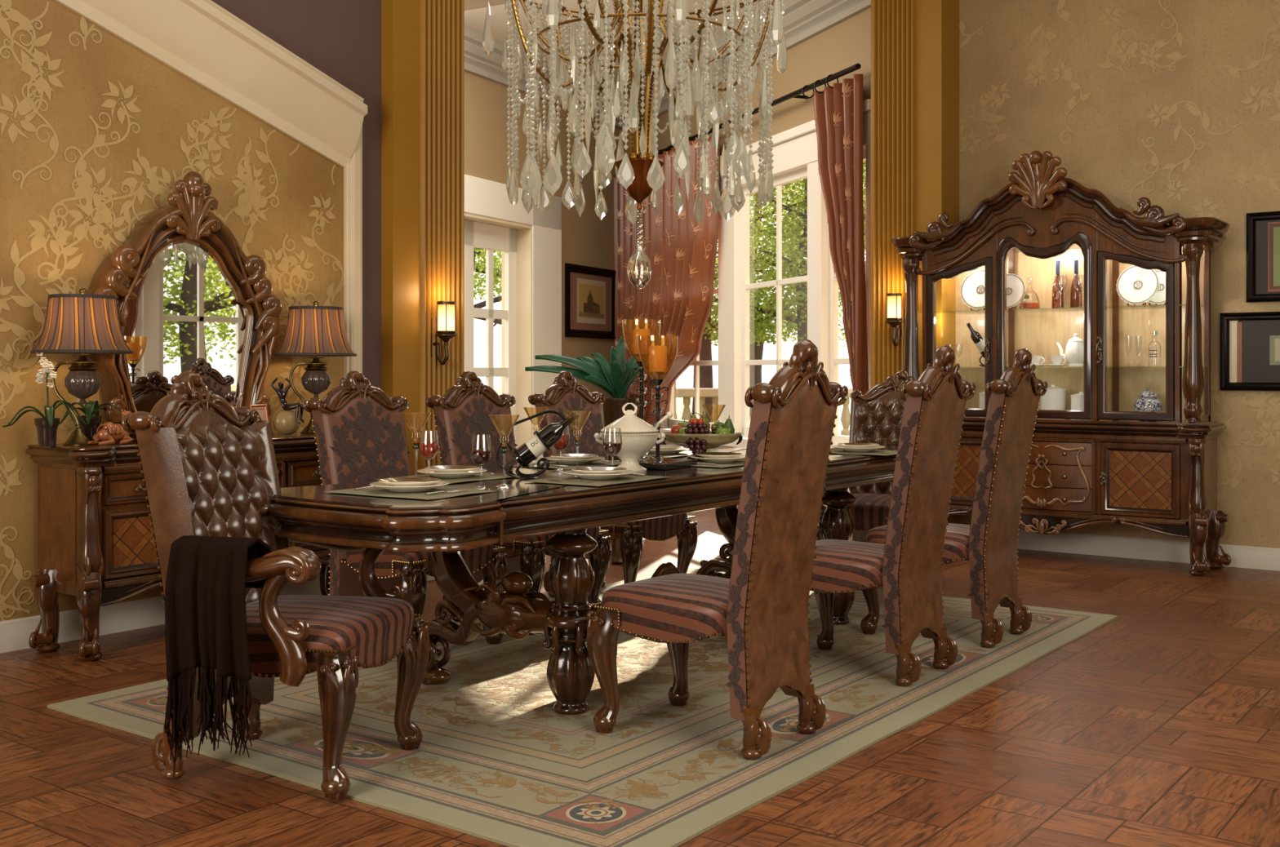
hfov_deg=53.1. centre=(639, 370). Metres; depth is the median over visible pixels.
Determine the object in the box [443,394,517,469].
cushion
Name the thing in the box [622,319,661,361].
glass shade
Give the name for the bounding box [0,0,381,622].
wall
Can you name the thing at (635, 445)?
bowl
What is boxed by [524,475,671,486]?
placemat
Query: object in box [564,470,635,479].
dinner plate
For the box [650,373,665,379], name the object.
candle cup
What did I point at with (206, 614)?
throw blanket
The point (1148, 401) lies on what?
ginger jar
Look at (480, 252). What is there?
tree
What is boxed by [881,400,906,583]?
cushion
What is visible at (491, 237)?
door
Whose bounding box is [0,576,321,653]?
baseboard
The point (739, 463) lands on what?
placemat
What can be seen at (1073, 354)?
teapot
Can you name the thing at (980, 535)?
cushion
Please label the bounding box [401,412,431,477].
goblet
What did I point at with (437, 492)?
knife
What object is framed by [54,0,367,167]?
trim
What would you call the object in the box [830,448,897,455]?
placemat
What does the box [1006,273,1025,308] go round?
plate
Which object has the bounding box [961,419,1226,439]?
countertop
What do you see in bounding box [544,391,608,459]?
cushion
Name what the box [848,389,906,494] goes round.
cushion
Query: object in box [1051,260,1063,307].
bottle
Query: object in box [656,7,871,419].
wall
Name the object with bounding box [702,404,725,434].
goblet
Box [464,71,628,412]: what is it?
wall
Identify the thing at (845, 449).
dinner plate
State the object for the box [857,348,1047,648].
dining chair
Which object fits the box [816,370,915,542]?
armchair
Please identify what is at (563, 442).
bowl
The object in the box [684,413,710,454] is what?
grape bunch
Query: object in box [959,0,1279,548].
wall
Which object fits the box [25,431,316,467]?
countertop
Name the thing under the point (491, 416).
bowl
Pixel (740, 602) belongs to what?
cushion
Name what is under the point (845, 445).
salad plate
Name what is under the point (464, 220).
door
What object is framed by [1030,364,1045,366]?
saucer
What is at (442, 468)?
salad plate
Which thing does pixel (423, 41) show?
fluted column
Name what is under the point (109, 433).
figurine
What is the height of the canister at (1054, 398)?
0.232 m
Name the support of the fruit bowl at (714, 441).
on the dining table
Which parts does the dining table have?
turned post, turned post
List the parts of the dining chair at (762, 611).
nailhead trim, leg, nailhead trim, seat, leg, leg, nailhead trim, backrest, nailhead trim, panel, crest rail, leg, nailhead trim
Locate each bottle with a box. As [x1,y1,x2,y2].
[512,411,579,467]
[965,322,984,358]
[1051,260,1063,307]
[1070,259,1082,307]
[1148,330,1160,366]
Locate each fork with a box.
[353,486,373,489]
[483,471,505,475]
[546,478,593,482]
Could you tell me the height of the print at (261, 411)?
0.144 m
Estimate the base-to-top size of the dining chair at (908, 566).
1.360 m
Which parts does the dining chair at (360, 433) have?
panel, nailhead trim, crest rail, backrest, nailhead trim, leg, seat, nailhead trim, leg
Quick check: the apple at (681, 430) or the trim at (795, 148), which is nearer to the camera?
the apple at (681, 430)
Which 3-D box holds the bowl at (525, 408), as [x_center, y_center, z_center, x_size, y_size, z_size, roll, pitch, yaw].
[-0.451,0.215,5.567,0.112,0.105,0.112,0,0,37]
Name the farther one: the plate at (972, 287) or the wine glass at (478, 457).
the plate at (972, 287)
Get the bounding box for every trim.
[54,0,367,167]
[343,124,362,377]
[464,26,625,128]
[464,174,561,463]
[649,0,871,116]
[659,98,871,493]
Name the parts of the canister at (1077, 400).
lid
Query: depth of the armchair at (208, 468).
3.98 m
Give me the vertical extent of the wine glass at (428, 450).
0.194 m
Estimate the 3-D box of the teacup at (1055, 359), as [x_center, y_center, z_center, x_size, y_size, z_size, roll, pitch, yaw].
[2.804,-0.066,8.611,0.088,0.060,0.088,0,0,-8]
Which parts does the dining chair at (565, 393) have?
leg, crest rail, backrest, nailhead trim, leg, seat, nailhead trim, leg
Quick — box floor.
[0,505,1279,846]
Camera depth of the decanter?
8.75 m
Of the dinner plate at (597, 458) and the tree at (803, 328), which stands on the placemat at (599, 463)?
the dinner plate at (597, 458)
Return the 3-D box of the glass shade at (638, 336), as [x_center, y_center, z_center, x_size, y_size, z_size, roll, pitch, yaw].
[0.075,-0.051,5.420,0.172,0.186,0.172,0,0,37]
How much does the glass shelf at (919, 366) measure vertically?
0.008 m
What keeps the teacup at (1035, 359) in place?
on the saucer at (1031, 365)
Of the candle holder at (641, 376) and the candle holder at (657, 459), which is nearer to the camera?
the candle holder at (657, 459)
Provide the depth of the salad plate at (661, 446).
6.37 m
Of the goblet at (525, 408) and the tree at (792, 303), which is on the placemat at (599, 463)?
the goblet at (525, 408)
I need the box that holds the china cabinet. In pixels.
[891,150,1231,576]
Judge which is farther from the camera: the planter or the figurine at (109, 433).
the planter
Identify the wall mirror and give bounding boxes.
[86,171,281,437]
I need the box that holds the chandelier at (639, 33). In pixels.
[482,0,787,288]
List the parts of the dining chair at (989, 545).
leg, nailhead trim, seat, leg, nailhead trim, backrest, nailhead trim, panel, crest rail, leg, nailhead trim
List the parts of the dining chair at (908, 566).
leg, nailhead trim, seat, leg, nailhead trim, backrest, nailhead trim, panel, crest rail, leg, nailhead trim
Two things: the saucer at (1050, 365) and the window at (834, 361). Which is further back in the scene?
the window at (834, 361)
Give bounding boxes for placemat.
[323,486,496,499]
[374,472,518,484]
[509,460,621,470]
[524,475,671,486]
[606,451,693,458]
[690,459,744,467]
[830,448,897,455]
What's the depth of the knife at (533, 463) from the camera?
5.58 m
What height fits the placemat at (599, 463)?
0.006 m
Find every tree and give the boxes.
[473,247,502,308]
[473,251,502,326]
[692,161,864,422]
[702,160,866,342]
[711,160,866,417]
[717,170,866,346]
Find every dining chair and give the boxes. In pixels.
[302,370,508,644]
[425,370,611,635]
[528,370,697,597]
[586,339,848,759]
[809,345,975,686]
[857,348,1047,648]
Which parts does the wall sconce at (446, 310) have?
plate, arm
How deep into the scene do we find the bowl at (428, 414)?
4.84 m
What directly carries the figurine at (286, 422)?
on the sideboard
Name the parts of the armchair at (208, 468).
panel, nailhead trim, leg, crest rail, backrest, leg, armrest, nailhead trim, seat, leg, armrest, nailhead trim, leg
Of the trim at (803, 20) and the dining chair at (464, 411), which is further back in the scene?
the trim at (803, 20)
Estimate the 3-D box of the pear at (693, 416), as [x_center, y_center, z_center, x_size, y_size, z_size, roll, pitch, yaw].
[0.251,0.245,6.038,0.064,0.102,0.064,0,0,37]
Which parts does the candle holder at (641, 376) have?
post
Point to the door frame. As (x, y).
(524, 232)
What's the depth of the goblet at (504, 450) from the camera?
4.61 m
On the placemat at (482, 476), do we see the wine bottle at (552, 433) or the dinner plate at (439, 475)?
the dinner plate at (439, 475)
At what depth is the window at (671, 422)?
13.15 m
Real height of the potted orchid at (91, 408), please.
0.195 m
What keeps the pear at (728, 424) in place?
in the fruit bowl at (714, 441)
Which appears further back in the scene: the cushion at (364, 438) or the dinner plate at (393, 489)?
the cushion at (364, 438)
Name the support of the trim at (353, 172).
attached to the wall at (97, 132)
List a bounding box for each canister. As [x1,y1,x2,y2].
[978,391,984,408]
[1040,384,1066,410]
[1070,391,1084,410]
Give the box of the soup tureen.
[594,403,665,472]
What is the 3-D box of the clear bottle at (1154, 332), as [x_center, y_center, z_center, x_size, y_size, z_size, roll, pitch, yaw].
[3.322,-0.139,8.274,0.076,0.230,0.077,0,0,37]
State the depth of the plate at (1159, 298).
8.32 m
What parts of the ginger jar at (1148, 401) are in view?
lid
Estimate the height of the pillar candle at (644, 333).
0.115 m
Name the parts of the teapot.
spout, lid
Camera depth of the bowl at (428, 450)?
4.82 m
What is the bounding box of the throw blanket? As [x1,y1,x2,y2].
[164,535,272,777]
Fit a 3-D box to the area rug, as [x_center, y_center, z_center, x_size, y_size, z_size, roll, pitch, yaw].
[0.109,1.263,5.687,2.708,0.013,4.198,0,0,37]
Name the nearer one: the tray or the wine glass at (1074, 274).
the tray
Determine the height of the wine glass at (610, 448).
0.194 m
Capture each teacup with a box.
[1031,355,1044,364]
[1050,355,1066,364]
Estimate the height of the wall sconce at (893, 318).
0.383 m
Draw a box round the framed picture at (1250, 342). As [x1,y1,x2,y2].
[1220,311,1279,391]
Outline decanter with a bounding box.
[1019,276,1039,309]
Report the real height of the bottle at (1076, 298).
0.333 m
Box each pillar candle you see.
[633,328,649,354]
[648,344,666,372]
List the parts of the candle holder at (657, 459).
post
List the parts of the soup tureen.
handle, lid handle, lid, lid handle, handle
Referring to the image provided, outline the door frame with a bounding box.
[464,212,532,467]
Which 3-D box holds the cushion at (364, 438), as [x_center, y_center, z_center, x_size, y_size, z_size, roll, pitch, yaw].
[-1.264,0.487,6.019,0.143,0.740,0.503,0,0,37]
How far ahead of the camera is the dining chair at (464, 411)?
6.52 m
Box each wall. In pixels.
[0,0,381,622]
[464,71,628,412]
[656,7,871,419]
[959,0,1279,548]
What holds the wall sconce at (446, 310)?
attached to the fluted column at (423, 41)
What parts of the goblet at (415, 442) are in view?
stem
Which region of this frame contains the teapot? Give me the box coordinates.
[1056,333,1084,366]
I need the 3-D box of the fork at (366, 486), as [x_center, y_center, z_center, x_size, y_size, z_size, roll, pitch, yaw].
[-0.942,0.414,4.538,0.024,0.007,0.200,0,0,28]
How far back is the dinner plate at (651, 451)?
6.33 m
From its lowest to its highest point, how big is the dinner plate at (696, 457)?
0.026 m
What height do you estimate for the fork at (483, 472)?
0.007 m
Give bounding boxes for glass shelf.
[918,304,1204,314]
[919,366,984,368]
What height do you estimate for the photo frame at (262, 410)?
0.160 m
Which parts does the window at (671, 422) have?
sash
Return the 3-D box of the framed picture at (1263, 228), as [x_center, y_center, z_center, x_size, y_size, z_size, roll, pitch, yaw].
[4.082,-0.718,8.051,0.499,0.569,0.048,0,0,37]
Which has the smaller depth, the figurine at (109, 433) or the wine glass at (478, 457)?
the wine glass at (478, 457)
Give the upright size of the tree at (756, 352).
9.451 m
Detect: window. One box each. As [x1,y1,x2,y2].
[666,288,718,431]
[742,167,807,436]
[829,148,866,444]
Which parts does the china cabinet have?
frame, glass door, door, panel, handle, glass door, arched cornice, drawer, drawer, frame, drawer, moulding, handle, handle, glass door, panel, door, frame, panel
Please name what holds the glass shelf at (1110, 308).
attached to the china cabinet
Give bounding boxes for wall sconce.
[431,301,457,364]
[884,293,905,346]
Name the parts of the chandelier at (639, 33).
arm, arm, arm, arm, flared stem, flared stem, flared stem, arm, stem, lamp shade, arm, flared stem, flared stem, arm, arm, arm, arm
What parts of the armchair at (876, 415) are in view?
leg, seat, backrest, crest rail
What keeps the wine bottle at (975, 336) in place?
in the holder at (981, 365)
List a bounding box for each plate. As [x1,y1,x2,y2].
[368,480,449,492]
[377,477,440,486]
[416,468,487,478]
[424,465,479,473]
[545,456,604,464]
[550,453,598,459]
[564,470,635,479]
[571,466,626,474]
[648,447,688,454]
[651,444,682,449]
[688,454,745,462]
[695,452,742,458]
[831,444,885,452]
[837,443,879,448]
[960,268,984,309]
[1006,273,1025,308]
[1115,265,1159,304]
[1148,270,1165,304]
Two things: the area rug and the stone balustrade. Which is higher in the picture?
the stone balustrade
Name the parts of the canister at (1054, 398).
lid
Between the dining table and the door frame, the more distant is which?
the door frame
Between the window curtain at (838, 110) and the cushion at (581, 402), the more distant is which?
the window curtain at (838, 110)
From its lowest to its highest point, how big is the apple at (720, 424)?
0.068 m
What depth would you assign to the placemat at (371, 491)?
4.38 m
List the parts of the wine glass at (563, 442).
stem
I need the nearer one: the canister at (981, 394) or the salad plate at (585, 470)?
the salad plate at (585, 470)
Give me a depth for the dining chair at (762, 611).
4.25 m
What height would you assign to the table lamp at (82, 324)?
0.709 m
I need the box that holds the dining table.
[257,444,897,715]
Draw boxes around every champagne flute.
[1124,335,1132,366]
[1134,336,1142,366]
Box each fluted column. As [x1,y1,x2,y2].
[381,0,464,581]
[871,0,959,524]
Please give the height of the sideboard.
0.938 m
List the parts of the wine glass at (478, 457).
stem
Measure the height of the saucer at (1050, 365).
0.015 m
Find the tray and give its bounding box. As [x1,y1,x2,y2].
[638,457,697,470]
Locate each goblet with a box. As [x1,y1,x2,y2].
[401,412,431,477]
[488,414,519,488]
[523,407,548,468]
[563,410,591,467]
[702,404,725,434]
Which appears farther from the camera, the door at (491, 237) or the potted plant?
the door at (491, 237)
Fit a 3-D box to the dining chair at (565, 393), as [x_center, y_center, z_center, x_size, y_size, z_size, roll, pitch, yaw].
[-0.156,0.631,7.126,0.780,1.257,0.631,0,0,37]
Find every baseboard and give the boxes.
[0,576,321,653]
[1017,528,1279,571]
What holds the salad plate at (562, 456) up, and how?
on the dinner plate at (597, 458)
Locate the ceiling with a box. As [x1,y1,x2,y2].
[464,0,780,93]
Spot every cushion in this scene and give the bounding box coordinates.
[134,407,289,604]
[321,396,409,559]
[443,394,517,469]
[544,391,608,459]
[726,406,753,632]
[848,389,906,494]
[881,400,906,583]
[968,395,991,558]
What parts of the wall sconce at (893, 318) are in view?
arm, plate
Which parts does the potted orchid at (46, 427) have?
pot, flower stem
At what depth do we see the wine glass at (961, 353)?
9.13 m
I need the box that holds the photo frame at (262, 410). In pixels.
[249,404,269,421]
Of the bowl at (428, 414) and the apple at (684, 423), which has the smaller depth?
the bowl at (428, 414)
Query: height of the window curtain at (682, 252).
3.450 m
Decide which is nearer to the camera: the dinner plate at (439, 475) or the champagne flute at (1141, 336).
the dinner plate at (439, 475)
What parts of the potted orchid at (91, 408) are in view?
pot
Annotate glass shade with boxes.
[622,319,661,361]
[637,335,678,379]
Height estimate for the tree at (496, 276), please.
8.769 m
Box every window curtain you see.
[612,136,719,428]
[813,74,868,395]
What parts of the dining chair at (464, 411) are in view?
nailhead trim, crest rail, backrest, nailhead trim, leg, seat, nailhead trim, leg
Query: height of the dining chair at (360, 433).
1.257 m
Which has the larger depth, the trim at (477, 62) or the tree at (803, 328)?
the tree at (803, 328)
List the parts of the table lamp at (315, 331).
curved stem, ribbed glass, lamp shade, trim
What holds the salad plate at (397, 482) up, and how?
on the dinner plate at (393, 489)
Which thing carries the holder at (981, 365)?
on the china cabinet
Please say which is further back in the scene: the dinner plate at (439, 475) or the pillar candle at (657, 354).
the pillar candle at (657, 354)
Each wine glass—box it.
[417,430,439,477]
[470,434,492,489]
[552,426,569,471]
[602,427,622,457]
[954,344,962,366]
[1053,275,1066,307]
[1073,274,1084,307]
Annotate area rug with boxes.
[47,568,1117,846]
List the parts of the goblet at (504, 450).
stem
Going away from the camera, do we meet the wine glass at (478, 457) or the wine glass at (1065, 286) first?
the wine glass at (478, 457)
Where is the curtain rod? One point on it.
(796, 94)
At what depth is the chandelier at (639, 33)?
5.42 m
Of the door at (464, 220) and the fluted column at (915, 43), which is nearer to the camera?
the fluted column at (915, 43)
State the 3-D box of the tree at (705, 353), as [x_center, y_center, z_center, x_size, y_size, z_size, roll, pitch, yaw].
[1.984,-2.892,34.716,10.050,8.873,8.481,0,0,-42]
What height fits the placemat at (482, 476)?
0.006 m
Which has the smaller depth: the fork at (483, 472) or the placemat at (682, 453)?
the fork at (483, 472)
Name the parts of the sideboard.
panel, drawer, panel, door, panel, handle, moulding, frame, drawer, panel, door, handle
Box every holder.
[496,410,571,478]
[622,319,661,459]
[637,335,678,464]
[978,355,984,366]
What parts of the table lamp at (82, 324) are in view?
curved stem, lamp shade, trim, ribbed glass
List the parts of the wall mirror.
looking glass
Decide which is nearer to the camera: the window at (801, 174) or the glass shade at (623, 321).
the glass shade at (623, 321)
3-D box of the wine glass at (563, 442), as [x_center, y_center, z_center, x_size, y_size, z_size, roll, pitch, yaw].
[-0.334,0.326,5.389,0.077,0.194,0.077,0,0,41]
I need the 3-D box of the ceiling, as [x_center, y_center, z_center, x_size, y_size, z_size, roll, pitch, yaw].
[-0.469,-3.140,6.524,11.450,0.120,15.300,0,0,37]
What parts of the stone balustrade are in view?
hand rail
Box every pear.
[688,411,696,422]
[699,410,710,429]
[723,415,734,433]
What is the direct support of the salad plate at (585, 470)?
on the dinner plate at (588, 477)
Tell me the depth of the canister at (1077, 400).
8.47 m
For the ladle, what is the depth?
5.40 m
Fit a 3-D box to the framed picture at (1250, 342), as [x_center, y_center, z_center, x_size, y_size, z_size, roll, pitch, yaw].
[3.995,-0.119,8.115,0.594,0.498,0.048,0,0,37]
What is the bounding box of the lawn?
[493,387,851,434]
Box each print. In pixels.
[252,406,266,421]
[564,262,616,339]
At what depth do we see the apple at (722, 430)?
5.94 m
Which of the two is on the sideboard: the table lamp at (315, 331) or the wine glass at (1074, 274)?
the table lamp at (315, 331)
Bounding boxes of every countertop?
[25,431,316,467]
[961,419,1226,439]
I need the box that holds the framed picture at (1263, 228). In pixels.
[1246,211,1279,302]
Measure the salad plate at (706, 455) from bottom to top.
0.025 m
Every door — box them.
[464,219,465,371]
[465,219,516,448]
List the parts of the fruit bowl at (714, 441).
handle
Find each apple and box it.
[671,422,684,434]
[677,419,688,426]
[678,425,686,434]
[711,420,724,431]
[715,426,730,434]
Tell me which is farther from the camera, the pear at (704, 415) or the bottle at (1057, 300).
the bottle at (1057, 300)
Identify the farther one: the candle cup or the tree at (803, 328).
the tree at (803, 328)
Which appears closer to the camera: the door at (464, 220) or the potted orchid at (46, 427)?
the potted orchid at (46, 427)
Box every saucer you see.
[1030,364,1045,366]
[1046,364,1066,366]
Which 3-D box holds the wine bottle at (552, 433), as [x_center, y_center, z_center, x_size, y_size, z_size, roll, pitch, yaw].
[-0.370,0.274,5.063,0.266,0.223,0.079,0,0,0]
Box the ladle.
[654,411,672,428]
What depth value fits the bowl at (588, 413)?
5.05 m
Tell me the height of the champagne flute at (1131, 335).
0.199 m
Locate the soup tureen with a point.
(638, 436)
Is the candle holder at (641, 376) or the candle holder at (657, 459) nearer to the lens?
the candle holder at (657, 459)
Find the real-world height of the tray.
0.028 m
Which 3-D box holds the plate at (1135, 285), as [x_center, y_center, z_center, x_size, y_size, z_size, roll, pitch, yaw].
[3.247,-0.559,8.361,0.273,0.268,0.066,0,0,39]
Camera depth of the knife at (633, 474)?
5.04 m
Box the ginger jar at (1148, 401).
[1133,388,1162,421]
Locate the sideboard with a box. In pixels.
[25,431,329,661]
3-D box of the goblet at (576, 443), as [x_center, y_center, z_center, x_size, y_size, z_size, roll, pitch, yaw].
[-0.248,0.293,5.064,0.112,0.261,0.112,0,0,37]
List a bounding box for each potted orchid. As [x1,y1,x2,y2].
[2,352,88,446]
[59,400,121,440]
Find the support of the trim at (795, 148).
attached to the wall at (846, 44)
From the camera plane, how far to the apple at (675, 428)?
5.99 m
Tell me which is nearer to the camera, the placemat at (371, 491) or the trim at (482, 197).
the placemat at (371, 491)
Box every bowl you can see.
[401,412,431,440]
[417,430,439,459]
[470,434,492,465]
[488,414,519,444]
[523,407,548,431]
[552,426,569,450]
[563,410,591,437]
[600,431,658,472]
[660,431,742,461]
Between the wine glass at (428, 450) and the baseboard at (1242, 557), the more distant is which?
the baseboard at (1242, 557)
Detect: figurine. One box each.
[87,408,133,445]
[271,377,304,435]
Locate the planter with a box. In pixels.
[600,397,638,564]
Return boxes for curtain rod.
[657,62,861,154]
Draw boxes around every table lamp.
[30,288,133,445]
[274,301,357,434]
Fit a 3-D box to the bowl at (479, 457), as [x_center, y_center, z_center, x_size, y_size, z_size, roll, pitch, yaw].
[-0.565,0.284,4.560,0.077,0.109,0.077,0,0,37]
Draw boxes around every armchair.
[120,370,429,801]
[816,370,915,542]
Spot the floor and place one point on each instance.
(1157, 726)
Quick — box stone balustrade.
[675,387,853,435]
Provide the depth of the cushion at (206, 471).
4.08 m
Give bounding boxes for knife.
[424,489,467,494]
[532,462,565,466]
[628,473,645,476]
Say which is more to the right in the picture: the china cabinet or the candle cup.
the china cabinet
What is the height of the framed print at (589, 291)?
0.780 m
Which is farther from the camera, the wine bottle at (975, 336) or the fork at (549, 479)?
the wine bottle at (975, 336)
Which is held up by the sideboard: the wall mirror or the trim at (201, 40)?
the wall mirror
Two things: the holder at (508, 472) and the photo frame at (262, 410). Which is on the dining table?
the holder at (508, 472)

